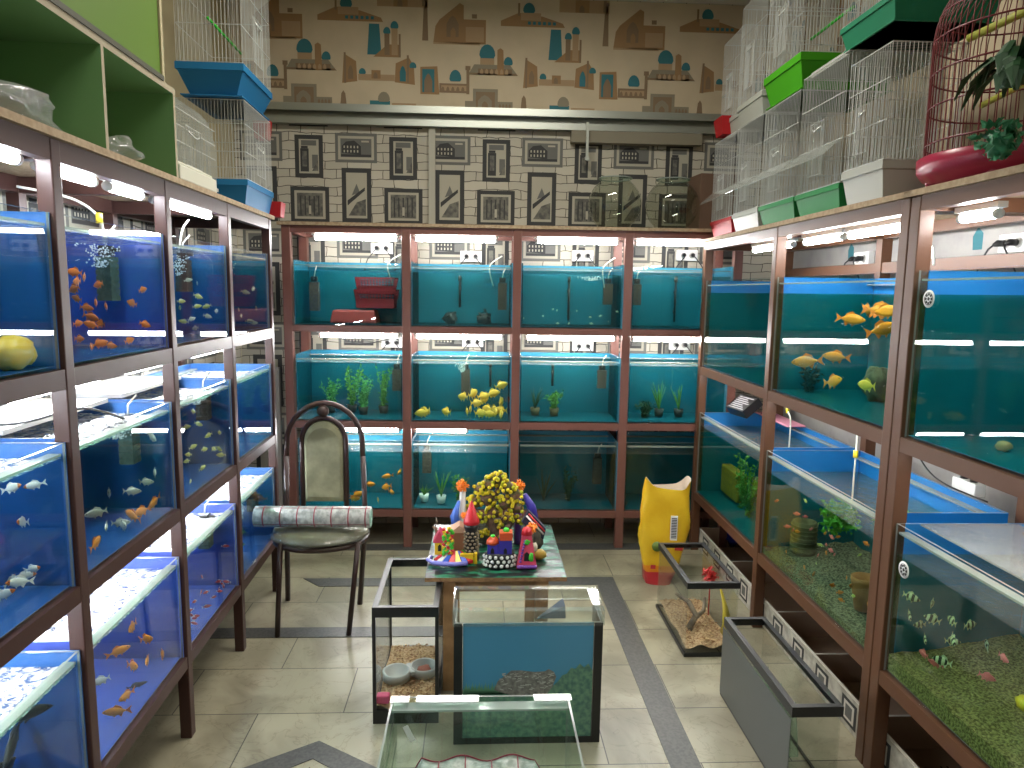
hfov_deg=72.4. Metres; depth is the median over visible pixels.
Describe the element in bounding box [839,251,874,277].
wall socket
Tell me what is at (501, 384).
fish
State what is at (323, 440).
chair
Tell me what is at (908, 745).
wall
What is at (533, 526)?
ornament
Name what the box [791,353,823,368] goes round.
fish
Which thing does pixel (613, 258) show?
air hose
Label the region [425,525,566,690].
table
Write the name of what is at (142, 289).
fish
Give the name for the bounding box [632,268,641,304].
filter
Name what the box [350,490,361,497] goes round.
fish
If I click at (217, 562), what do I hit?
aquarium
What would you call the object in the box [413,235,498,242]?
lamp
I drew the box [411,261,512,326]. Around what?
aquarium
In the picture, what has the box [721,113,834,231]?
birdcage
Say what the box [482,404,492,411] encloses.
fish
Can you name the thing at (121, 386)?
lamp
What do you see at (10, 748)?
fish
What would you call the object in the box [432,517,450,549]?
ornament
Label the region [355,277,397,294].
plastic basket
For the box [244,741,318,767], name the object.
trim
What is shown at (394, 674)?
bowl
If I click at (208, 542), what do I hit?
filter
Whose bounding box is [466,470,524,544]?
tree ornament
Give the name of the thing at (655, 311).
aquarium
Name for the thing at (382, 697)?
dish
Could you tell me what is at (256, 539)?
aquarium
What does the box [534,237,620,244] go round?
lamp
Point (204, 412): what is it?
filter
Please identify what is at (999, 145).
artificial plant
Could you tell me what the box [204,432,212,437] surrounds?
fish
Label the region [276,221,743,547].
rack
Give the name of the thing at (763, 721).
fish tank
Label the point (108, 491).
fish
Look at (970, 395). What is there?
aquarium
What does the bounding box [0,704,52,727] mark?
fish
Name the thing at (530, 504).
ornament
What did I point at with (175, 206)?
lamp
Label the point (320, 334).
lamp
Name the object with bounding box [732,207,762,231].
tray
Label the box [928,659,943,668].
fish
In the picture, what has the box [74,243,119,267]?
bubbles
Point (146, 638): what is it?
fish
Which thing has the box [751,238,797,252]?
lamp
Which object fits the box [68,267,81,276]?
fish
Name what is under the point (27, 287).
aquarium
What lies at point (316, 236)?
lamp
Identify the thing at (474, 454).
aquarium
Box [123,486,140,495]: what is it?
fish
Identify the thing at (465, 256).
wall socket
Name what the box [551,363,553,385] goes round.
heater
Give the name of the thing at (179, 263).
bubbles
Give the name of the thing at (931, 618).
fish
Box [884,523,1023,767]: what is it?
aquarium
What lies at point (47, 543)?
aquarium
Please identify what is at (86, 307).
fish
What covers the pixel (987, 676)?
fish
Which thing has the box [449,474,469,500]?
plant
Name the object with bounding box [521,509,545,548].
ornament
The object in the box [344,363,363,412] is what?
plant
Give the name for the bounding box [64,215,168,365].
aquarium
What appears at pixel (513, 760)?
tablecloth
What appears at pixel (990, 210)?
lamp
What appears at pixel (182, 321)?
fish
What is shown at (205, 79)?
tray
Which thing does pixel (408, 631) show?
trim
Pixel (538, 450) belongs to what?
aquarium
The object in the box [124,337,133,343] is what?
fish
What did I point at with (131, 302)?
fish
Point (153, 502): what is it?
fish
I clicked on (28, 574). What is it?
fish
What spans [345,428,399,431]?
lamp
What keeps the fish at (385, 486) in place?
in the aquarium at (383, 450)
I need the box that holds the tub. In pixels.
[330,309,379,322]
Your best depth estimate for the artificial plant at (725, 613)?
2.98 m
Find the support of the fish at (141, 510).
in the aquarium at (101, 469)
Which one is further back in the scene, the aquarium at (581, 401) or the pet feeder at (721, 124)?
the aquarium at (581, 401)
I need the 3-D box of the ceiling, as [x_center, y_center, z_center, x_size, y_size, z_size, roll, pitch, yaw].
[0.155,-1.928,1.175,3.330,0.050,6.020,0,8,-3]
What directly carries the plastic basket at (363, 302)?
on the tub
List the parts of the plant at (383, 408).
pot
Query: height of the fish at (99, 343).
0.029 m
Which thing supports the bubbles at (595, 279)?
in the aquarium at (543, 288)
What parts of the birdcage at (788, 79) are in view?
door, wire frame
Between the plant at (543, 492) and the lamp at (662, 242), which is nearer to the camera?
the lamp at (662, 242)
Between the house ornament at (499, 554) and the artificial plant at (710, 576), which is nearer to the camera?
the house ornament at (499, 554)
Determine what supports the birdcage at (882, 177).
on the rack at (894, 206)
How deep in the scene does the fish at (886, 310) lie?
2.58 m
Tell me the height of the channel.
0.112 m
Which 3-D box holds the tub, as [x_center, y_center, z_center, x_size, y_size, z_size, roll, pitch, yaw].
[-0.918,-0.398,4.108,0.266,0.075,0.156,1,8,-2]
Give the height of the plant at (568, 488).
0.233 m
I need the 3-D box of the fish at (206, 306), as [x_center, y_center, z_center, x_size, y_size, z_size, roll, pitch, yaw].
[-1.137,-0.290,2.611,0.039,0.024,0.006,1,8,4]
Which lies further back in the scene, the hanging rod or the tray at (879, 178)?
the hanging rod
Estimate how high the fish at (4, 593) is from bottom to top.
0.032 m
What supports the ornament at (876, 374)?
in the aquarium at (810, 306)
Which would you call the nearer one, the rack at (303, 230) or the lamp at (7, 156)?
the lamp at (7, 156)
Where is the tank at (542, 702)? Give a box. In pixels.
[377,694,584,767]
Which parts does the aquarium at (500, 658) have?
clear lid, pane, pane, pane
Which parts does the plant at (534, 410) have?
pot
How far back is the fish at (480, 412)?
4.09 m
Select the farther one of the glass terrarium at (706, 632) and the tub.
the tub
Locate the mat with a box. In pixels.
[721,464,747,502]
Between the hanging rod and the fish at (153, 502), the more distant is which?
the hanging rod
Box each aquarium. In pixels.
[0,203,59,379]
[0,402,176,571]
[0,442,75,637]
[0,650,87,767]
[23,557,183,760]
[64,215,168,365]
[108,379,233,498]
[137,503,237,642]
[143,363,272,457]
[172,236,228,345]
[202,467,274,573]
[232,247,268,334]
[293,260,401,325]
[295,349,402,420]
[297,429,402,507]
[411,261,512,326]
[412,351,511,421]
[412,430,509,508]
[453,588,602,744]
[518,430,617,510]
[519,352,620,422]
[521,263,623,328]
[616,431,703,509]
[619,353,726,422]
[631,265,733,329]
[696,412,854,543]
[702,278,769,387]
[760,450,1008,647]
[771,272,895,426]
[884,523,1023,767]
[904,265,1023,474]
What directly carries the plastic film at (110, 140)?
on the rack at (51, 149)
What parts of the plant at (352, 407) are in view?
pot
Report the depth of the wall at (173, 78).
3.55 m
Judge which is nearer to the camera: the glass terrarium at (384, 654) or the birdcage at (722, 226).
the glass terrarium at (384, 654)
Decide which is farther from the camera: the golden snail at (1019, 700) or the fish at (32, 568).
the golden snail at (1019, 700)
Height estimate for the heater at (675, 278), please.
0.270 m
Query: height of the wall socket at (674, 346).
0.171 m
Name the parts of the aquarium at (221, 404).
glass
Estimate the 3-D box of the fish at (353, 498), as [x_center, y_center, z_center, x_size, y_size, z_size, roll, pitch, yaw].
[-0.944,0.681,4.174,0.086,0.046,0.013,2,8,10]
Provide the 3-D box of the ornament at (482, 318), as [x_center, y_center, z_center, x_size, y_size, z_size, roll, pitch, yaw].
[-0.167,-0.399,4.140,0.093,0.104,0.082,1,8,-2]
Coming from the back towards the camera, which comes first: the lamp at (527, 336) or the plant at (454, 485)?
the plant at (454, 485)
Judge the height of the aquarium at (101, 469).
0.345 m
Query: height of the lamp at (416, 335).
0.043 m
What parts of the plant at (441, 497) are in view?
pot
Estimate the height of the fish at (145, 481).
0.030 m
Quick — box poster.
[462,622,593,737]
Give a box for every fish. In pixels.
[0,482,20,494]
[0,589,15,599]
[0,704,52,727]
[0,721,23,767]
[0,756,15,767]
[5,575,35,588]
[12,570,36,578]
[16,516,29,527]
[23,479,46,489]
[23,564,39,572]
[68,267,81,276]
[69,283,79,293]
[71,294,81,302]
[73,276,80,285]
[73,319,82,327]
[74,334,83,342]
[79,303,93,312]
[83,311,98,321]
[83,320,98,328]
[84,507,107,518]
[89,535,100,554]
[91,339,107,348]
[93,280,102,288]
[95,674,110,685]
[96,319,104,326]
[102,705,131,717]
[103,645,129,659]
[104,341,116,348]
[107,487,110,498]
[111,517,129,526]
[119,686,134,701]
[120,520,126,530]
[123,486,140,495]
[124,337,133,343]
[125,509,140,522]
[126,681,147,688]
[127,299,136,307]
[127,659,137,671]
[128,618,136,632]
[135,504,150,516]
[138,286,146,292]
[138,633,152,643]
[139,320,150,327]
[139,477,153,485]
[145,654,148,665]
[147,429,156,441]
[149,492,160,508]
[179,319,188,323]
[182,424,190,429]
[188,444,196,450]
[193,293,201,299]
[202,303,211,308]
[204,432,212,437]
[216,452,225,457]
[349,495,359,500]
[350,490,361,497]
[367,481,374,486]
[381,483,391,489]
[382,473,393,478]
[415,407,429,417]
[441,406,450,416]
[458,391,468,400]
[468,388,477,399]
[470,398,481,407]
[474,408,486,417]
[476,391,489,400]
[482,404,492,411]
[485,409,494,417]
[486,388,499,397]
[494,380,507,389]
[496,405,506,413]
[499,396,503,407]
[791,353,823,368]
[822,349,850,363]
[823,373,841,388]
[835,311,865,325]
[857,378,875,392]
[861,301,883,318]
[862,303,869,315]
[863,320,891,338]
[869,303,892,319]
[902,590,919,601]
[908,609,911,620]
[913,620,925,628]
[919,649,927,658]
[923,632,926,644]
[924,613,941,624]
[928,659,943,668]
[932,655,952,667]
[944,636,960,645]
[947,616,956,626]
[951,632,955,645]
[964,619,976,629]
[977,670,995,681]
[984,639,988,650]
[998,652,1008,662]
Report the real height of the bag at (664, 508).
0.560 m
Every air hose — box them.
[16,185,104,243]
[178,219,188,252]
[387,254,400,284]
[489,256,501,285]
[602,258,614,287]
[786,408,790,446]
[851,435,858,508]
[932,245,934,265]
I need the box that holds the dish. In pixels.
[377,692,389,703]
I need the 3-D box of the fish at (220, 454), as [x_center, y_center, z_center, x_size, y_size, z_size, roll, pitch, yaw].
[-1.148,0.280,2.762,0.039,0.023,0.006,-1,8,-12]
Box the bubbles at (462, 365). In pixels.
[455,364,464,371]
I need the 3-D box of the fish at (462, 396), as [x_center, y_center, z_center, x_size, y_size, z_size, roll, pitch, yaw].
[-0.286,0.074,4.101,0.017,0.062,0.083,7,10,41]
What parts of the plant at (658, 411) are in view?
pot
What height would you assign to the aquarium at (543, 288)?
0.360 m
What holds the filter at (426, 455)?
in the aquarium at (474, 454)
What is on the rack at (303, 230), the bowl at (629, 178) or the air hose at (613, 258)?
the bowl at (629, 178)
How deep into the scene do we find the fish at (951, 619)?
1.97 m
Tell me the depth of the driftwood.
3.10 m
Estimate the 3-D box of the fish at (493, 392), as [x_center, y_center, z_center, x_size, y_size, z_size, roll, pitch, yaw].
[-0.115,0.055,4.212,0.089,0.066,0.019,0,8,-9]
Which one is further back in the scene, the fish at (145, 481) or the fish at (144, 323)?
the fish at (145, 481)
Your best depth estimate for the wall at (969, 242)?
2.92 m
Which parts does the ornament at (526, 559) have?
doorway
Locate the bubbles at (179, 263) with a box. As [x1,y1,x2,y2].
[173,255,189,275]
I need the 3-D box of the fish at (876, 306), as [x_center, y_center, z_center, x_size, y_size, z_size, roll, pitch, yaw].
[1.430,-0.287,2.722,0.136,0.072,0.020,5,8,27]
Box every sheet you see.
[756,412,805,426]
[920,524,1023,580]
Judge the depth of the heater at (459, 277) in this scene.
4.22 m
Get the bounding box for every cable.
[0,407,128,425]
[338,337,398,344]
[920,460,987,502]
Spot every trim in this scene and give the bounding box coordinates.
[210,626,462,638]
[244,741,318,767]
[283,543,689,550]
[303,577,610,586]
[313,741,376,767]
[570,130,701,146]
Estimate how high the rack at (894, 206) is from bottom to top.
1.805 m
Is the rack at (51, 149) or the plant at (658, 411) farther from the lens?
the plant at (658, 411)
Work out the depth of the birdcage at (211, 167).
2.65 m
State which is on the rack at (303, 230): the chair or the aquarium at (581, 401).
the aquarium at (581, 401)
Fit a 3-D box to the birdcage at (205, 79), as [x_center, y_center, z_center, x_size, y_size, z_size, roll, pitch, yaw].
[-1.224,-1.473,3.015,0.288,0.550,0.440,0,8,-4]
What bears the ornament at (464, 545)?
on the table
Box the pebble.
[995,440,1012,451]
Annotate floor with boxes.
[116,522,863,767]
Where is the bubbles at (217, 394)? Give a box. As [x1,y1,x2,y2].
[182,394,217,404]
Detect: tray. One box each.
[174,61,272,120]
[178,161,216,192]
[212,178,273,213]
[710,216,735,236]
[722,113,794,143]
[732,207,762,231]
[736,90,826,129]
[758,197,799,224]
[763,51,892,112]
[794,183,846,215]
[841,159,924,204]
[916,139,1023,184]
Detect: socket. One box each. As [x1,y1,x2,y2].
[364,243,395,270]
[375,337,401,365]
[455,251,485,278]
[457,339,487,364]
[569,250,598,277]
[570,340,598,368]
[669,342,692,353]
[676,250,702,267]
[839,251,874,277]
[976,232,1023,271]
[1014,237,1022,247]
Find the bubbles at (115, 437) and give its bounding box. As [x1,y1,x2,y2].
[90,421,141,439]
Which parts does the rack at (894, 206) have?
post, rail, rail, rail, cross rail, post, post, rail, rail, cross rail, rail, post, post, rail, rail, cross rail, post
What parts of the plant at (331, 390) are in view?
pot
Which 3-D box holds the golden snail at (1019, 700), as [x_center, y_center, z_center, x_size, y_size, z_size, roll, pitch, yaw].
[1.340,0.836,1.829,0.035,0.040,0.053,1,8,-2]
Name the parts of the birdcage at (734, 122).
door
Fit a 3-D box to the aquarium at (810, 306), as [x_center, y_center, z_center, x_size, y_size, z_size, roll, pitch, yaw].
[1.353,-0.154,2.579,0.424,0.485,0.885,1,8,-2]
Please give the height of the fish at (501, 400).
0.070 m
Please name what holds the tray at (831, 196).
on the birdcage at (831, 196)
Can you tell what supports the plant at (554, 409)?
in the aquarium at (581, 401)
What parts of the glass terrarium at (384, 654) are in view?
pane, pane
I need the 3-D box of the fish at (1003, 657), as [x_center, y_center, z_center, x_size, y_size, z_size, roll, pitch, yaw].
[1.208,0.673,1.721,0.007,0.025,0.039,1,8,4]
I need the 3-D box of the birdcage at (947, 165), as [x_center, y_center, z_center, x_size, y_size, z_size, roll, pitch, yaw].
[1.390,-0.893,1.889,0.478,0.704,0.478,1,8,2]
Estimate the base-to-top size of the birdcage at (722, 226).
0.500 m
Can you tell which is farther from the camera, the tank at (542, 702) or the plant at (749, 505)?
the plant at (749, 505)
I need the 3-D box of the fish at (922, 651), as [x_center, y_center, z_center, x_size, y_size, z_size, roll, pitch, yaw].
[1.195,0.782,2.033,0.008,0.028,0.045,1,8,1]
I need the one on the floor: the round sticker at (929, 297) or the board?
the board
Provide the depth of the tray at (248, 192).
2.95 m
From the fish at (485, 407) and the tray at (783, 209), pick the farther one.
the fish at (485, 407)
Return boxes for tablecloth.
[415,753,539,767]
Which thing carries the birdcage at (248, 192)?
on the rack at (51, 149)
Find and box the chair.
[269,400,368,637]
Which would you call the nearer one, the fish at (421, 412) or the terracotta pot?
the terracotta pot
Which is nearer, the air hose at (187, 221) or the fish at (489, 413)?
the air hose at (187, 221)
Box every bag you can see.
[638,476,690,584]
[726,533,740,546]
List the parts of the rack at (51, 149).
post, rail, cross rail, rail, rail, post, cross rail, rail, rail, post, rail, rail, rail, cross rail, post, post, rail, rail, rail, rail, cross rail, post, rail, rail, rail, rail, post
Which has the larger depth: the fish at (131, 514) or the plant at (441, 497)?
the plant at (441, 497)
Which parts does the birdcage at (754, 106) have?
door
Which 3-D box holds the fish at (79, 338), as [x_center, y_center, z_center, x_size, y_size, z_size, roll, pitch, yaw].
[-1.129,-0.118,1.827,0.034,0.023,0.007,3,8,14]
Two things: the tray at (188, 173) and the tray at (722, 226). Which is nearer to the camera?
the tray at (188, 173)
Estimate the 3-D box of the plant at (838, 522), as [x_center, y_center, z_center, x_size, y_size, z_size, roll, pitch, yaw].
[1.292,0.515,2.749,0.162,0.165,0.163,5,8,26]
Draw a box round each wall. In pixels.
[0,0,241,632]
[229,0,787,522]
[698,527,962,767]
[777,0,1023,522]
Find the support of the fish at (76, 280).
in the aquarium at (141, 256)
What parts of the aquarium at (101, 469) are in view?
glass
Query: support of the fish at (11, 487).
in the aquarium at (47, 543)
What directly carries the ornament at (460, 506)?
on the table
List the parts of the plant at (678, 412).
pot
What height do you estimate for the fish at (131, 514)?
0.041 m
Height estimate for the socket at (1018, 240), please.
0.038 m
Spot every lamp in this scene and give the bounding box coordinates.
[0,148,23,165]
[0,398,107,435]
[1,380,101,405]
[30,162,98,186]
[50,376,180,397]
[99,179,145,200]
[148,197,212,219]
[311,233,400,240]
[317,332,400,337]
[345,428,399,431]
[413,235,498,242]
[413,333,504,339]
[415,429,467,432]
[524,334,615,340]
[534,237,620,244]
[630,336,698,341]
[634,239,703,245]
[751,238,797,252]
[801,228,847,245]
[845,217,934,238]
[954,201,1008,223]
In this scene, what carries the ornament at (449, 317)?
in the aquarium at (434, 287)
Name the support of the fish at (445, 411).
in the aquarium at (436, 380)
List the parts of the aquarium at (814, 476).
power strip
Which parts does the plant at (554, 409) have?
pot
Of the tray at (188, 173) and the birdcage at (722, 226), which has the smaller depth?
the tray at (188, 173)
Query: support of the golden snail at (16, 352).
in the aquarium at (27, 287)
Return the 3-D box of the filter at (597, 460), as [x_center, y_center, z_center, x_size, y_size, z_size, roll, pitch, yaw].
[0.523,0.485,4.276,0.052,0.251,0.060,1,8,-2]
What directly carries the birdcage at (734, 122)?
on the birdcage at (722, 226)
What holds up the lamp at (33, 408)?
on the aquarium at (101, 469)
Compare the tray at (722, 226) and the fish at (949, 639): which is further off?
the tray at (722, 226)
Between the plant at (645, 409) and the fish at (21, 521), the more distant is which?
the plant at (645, 409)
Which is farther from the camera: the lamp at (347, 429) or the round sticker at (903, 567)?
the lamp at (347, 429)
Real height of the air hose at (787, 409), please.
0.323 m
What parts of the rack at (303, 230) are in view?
post, cross rail, post, rail, rail, rail, rail, post, post, rail, rail, rail, rail, rail, post, post, rail, rail, rail, rail, post, post, rail, rail, rail, rail, post, post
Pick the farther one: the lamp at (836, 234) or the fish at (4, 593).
the lamp at (836, 234)
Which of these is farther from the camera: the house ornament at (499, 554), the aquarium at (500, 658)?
the house ornament at (499, 554)
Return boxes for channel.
[232,102,734,134]
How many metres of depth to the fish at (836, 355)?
2.85 m
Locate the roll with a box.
[252,506,372,527]
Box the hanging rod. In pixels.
[584,122,588,160]
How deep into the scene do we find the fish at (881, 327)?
2.66 m
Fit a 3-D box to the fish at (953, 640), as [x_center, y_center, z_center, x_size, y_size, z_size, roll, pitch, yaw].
[1.237,0.717,1.964,0.010,0.036,0.048,4,8,25]
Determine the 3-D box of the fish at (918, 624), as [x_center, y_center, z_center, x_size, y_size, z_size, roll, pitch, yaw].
[1.225,0.723,2.104,0.040,0.030,0.008,1,8,0]
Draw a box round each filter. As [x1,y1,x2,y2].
[95,225,120,300]
[118,394,140,464]
[175,235,193,291]
[195,373,211,420]
[197,497,214,548]
[246,479,260,511]
[309,266,319,310]
[392,354,400,390]
[422,436,430,472]
[461,355,469,395]
[498,269,506,309]
[592,444,601,483]
[597,355,606,387]
[602,268,612,304]
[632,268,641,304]
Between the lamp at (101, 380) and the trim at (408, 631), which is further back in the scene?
the trim at (408, 631)
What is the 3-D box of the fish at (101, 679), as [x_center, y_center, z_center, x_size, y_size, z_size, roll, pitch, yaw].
[-1.232,0.888,2.096,0.056,0.032,0.009,-4,9,-34]
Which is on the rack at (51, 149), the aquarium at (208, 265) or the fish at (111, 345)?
the aquarium at (208, 265)
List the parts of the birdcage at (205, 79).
door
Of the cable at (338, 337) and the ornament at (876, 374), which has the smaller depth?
the ornament at (876, 374)
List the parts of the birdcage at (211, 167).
door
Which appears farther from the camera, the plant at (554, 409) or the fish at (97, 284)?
the plant at (554, 409)
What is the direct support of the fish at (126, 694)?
in the aquarium at (147, 590)
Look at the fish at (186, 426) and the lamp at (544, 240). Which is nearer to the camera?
the fish at (186, 426)
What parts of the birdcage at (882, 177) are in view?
door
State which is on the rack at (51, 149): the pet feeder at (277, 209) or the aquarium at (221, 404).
the aquarium at (221, 404)
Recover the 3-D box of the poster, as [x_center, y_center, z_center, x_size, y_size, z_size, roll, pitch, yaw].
[0.052,0.982,2.321,0.430,0.402,0.003,0,8,-3]
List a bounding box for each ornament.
[426,500,479,566]
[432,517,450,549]
[441,311,457,323]
[450,479,469,523]
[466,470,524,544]
[476,308,490,323]
[482,527,516,568]
[514,479,537,544]
[516,526,536,568]
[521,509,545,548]
[526,522,537,540]
[533,543,546,559]
[789,517,817,556]
[860,366,887,401]
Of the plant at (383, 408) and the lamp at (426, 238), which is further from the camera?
the plant at (383, 408)
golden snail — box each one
[0,335,37,370]
[1015,694,1023,711]
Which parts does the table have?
leg, leg, leg, leg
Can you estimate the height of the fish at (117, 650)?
0.042 m
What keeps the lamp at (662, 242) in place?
attached to the rack at (303, 230)
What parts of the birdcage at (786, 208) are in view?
door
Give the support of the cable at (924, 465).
on the aquarium at (814, 476)
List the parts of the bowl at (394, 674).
dish, dish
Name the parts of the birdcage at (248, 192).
door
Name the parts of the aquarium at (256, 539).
glass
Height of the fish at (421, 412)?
0.068 m
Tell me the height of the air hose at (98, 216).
0.144 m
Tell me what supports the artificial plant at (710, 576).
on the glass terrarium at (706, 632)
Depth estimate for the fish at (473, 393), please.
4.10 m
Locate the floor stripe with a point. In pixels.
(678, 749)
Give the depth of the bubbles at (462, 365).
4.16 m
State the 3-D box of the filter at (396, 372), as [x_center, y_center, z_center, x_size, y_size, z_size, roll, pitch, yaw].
[-0.689,-0.071,4.189,0.052,0.221,0.060,1,8,-2]
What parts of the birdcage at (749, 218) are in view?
door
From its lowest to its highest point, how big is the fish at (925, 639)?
0.030 m
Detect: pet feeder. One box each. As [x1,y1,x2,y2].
[252,120,271,140]
[269,201,285,217]
[714,115,732,137]
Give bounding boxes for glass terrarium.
[372,558,442,723]
[656,542,740,656]
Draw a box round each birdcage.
[173,0,272,120]
[175,97,273,213]
[175,98,218,191]
[700,131,800,236]
[721,25,803,143]
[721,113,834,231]
[736,0,838,129]
[747,89,881,224]
[763,0,892,112]
[780,50,941,215]
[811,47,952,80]
[840,0,1001,53]
[841,40,969,204]
[916,0,1023,186]
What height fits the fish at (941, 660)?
0.037 m
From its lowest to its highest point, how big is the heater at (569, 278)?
0.260 m
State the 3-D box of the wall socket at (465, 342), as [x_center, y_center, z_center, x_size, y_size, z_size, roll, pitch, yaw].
[-0.245,-0.209,4.357,0.202,0.171,0.128,0,8,-3]
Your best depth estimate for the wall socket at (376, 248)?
4.28 m
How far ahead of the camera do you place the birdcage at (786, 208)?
2.97 m
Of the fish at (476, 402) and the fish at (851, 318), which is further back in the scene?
the fish at (476, 402)
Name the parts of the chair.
leg, leg, seat, seat frame, backrest, leg, leg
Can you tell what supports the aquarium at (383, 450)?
on the rack at (303, 230)
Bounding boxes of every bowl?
[382,658,434,685]
[588,175,640,226]
[645,177,698,227]
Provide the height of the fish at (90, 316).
0.030 m
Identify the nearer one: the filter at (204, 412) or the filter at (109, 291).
the filter at (109, 291)
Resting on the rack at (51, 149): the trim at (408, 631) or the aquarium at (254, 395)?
the aquarium at (254, 395)
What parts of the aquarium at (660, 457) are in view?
glass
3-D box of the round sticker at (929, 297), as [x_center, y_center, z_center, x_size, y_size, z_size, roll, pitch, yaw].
[1.165,-0.238,1.958,0.002,0.050,0.050,1,8,-3]
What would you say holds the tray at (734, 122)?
on the birdcage at (734, 122)
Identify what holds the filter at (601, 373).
in the aquarium at (581, 401)
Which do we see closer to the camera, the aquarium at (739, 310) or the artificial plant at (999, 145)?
the artificial plant at (999, 145)
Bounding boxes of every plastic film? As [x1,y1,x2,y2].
[0,79,60,129]
[109,135,144,159]
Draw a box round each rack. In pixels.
[0,106,278,767]
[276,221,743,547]
[689,190,1023,764]
[863,164,1023,767]
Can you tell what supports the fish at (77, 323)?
in the aquarium at (141, 256)
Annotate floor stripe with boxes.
[597,577,701,767]
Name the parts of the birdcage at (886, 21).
wire frame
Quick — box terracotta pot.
[851,572,869,612]
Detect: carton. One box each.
[686,173,742,228]
[726,393,762,418]
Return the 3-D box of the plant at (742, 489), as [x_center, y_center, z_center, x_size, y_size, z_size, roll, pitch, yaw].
[1.253,0.513,3.729,0.187,0.327,0.126,1,8,-2]
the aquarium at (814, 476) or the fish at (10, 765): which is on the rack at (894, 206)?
the aquarium at (814, 476)
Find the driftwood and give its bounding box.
[675,592,705,630]
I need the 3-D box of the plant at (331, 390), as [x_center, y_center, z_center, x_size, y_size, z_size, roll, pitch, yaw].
[-1.079,0.062,4.190,0.131,0.216,0.086,-5,10,-38]
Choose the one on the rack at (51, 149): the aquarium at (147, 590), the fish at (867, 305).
the aquarium at (147, 590)
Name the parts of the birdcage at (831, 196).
door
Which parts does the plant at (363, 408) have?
pot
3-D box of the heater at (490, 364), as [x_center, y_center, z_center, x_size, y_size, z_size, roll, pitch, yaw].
[-0.132,-0.058,4.282,0.020,0.150,0.031,1,8,-2]
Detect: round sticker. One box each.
[899,561,908,578]
[923,290,934,307]
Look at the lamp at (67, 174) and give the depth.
1.72 m
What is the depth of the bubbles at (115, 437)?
2.03 m
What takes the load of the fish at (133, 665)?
in the aquarium at (147, 590)
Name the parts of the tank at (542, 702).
pane, pane, pane, pane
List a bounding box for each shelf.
[0,0,174,94]
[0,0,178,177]
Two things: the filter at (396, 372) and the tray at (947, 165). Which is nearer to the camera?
the tray at (947, 165)
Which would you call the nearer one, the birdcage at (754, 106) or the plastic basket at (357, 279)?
the birdcage at (754, 106)
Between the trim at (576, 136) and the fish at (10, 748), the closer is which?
the fish at (10, 748)
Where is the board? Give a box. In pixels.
[275,367,283,505]
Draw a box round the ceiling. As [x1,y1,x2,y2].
[617,0,793,6]
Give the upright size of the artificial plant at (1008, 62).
0.127 m
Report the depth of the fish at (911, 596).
2.09 m
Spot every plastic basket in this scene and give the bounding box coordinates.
[354,289,398,308]
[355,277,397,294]
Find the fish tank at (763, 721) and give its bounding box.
[720,617,843,767]
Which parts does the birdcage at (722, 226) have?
door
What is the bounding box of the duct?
[429,127,434,223]
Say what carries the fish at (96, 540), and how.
in the aquarium at (101, 469)
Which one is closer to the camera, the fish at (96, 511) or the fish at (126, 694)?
the fish at (96, 511)
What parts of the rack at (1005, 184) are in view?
post, rail, rail, rail, cross rail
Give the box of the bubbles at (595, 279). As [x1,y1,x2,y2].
[582,276,601,280]
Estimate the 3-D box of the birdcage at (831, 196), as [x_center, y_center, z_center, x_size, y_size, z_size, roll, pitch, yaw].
[1.273,-0.901,2.601,0.407,0.530,0.350,1,8,-2]
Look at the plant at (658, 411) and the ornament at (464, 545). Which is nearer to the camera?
the ornament at (464, 545)
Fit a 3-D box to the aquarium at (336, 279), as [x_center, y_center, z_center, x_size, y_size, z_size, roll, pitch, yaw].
[-0.925,-0.532,4.088,0.609,0.360,0.334,1,8,-2]
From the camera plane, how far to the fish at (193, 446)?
2.51 m
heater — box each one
[458,276,461,306]
[489,362,491,386]
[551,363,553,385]
[567,277,570,320]
[673,277,677,321]
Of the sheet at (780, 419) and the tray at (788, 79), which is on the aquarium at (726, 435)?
the sheet at (780, 419)
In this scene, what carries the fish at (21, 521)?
in the aquarium at (47, 543)
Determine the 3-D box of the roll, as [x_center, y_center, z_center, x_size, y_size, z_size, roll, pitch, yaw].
[-0.869,0.581,3.066,0.502,0.093,0.092,1,8,-2]
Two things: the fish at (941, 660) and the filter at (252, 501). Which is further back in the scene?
the filter at (252, 501)
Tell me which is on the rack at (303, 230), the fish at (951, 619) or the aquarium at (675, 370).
the aquarium at (675, 370)
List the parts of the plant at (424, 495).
pot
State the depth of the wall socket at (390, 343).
4.36 m
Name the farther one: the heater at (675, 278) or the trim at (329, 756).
the heater at (675, 278)
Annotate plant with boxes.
[319,377,341,412]
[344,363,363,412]
[353,375,372,414]
[375,366,392,412]
[419,485,433,501]
[435,471,450,503]
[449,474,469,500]
[530,387,543,414]
[536,469,555,500]
[543,390,563,415]
[560,464,578,500]
[634,398,654,417]
[652,381,665,416]
[671,386,683,416]
[702,566,718,615]
[720,589,729,635]
[733,453,759,508]
[735,467,757,517]
[798,365,823,391]
[818,495,861,535]
[954,36,1023,110]
[967,116,1023,160]
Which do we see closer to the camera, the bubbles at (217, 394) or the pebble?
the pebble
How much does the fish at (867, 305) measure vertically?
0.057 m
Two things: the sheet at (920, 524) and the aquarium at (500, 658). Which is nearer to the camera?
the sheet at (920, 524)
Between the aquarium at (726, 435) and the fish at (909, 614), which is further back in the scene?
the aquarium at (726, 435)
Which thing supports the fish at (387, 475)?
in the aquarium at (383, 450)
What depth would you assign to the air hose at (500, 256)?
4.00 m
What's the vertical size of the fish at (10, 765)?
0.053 m
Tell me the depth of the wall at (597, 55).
4.25 m
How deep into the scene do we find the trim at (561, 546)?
4.14 m

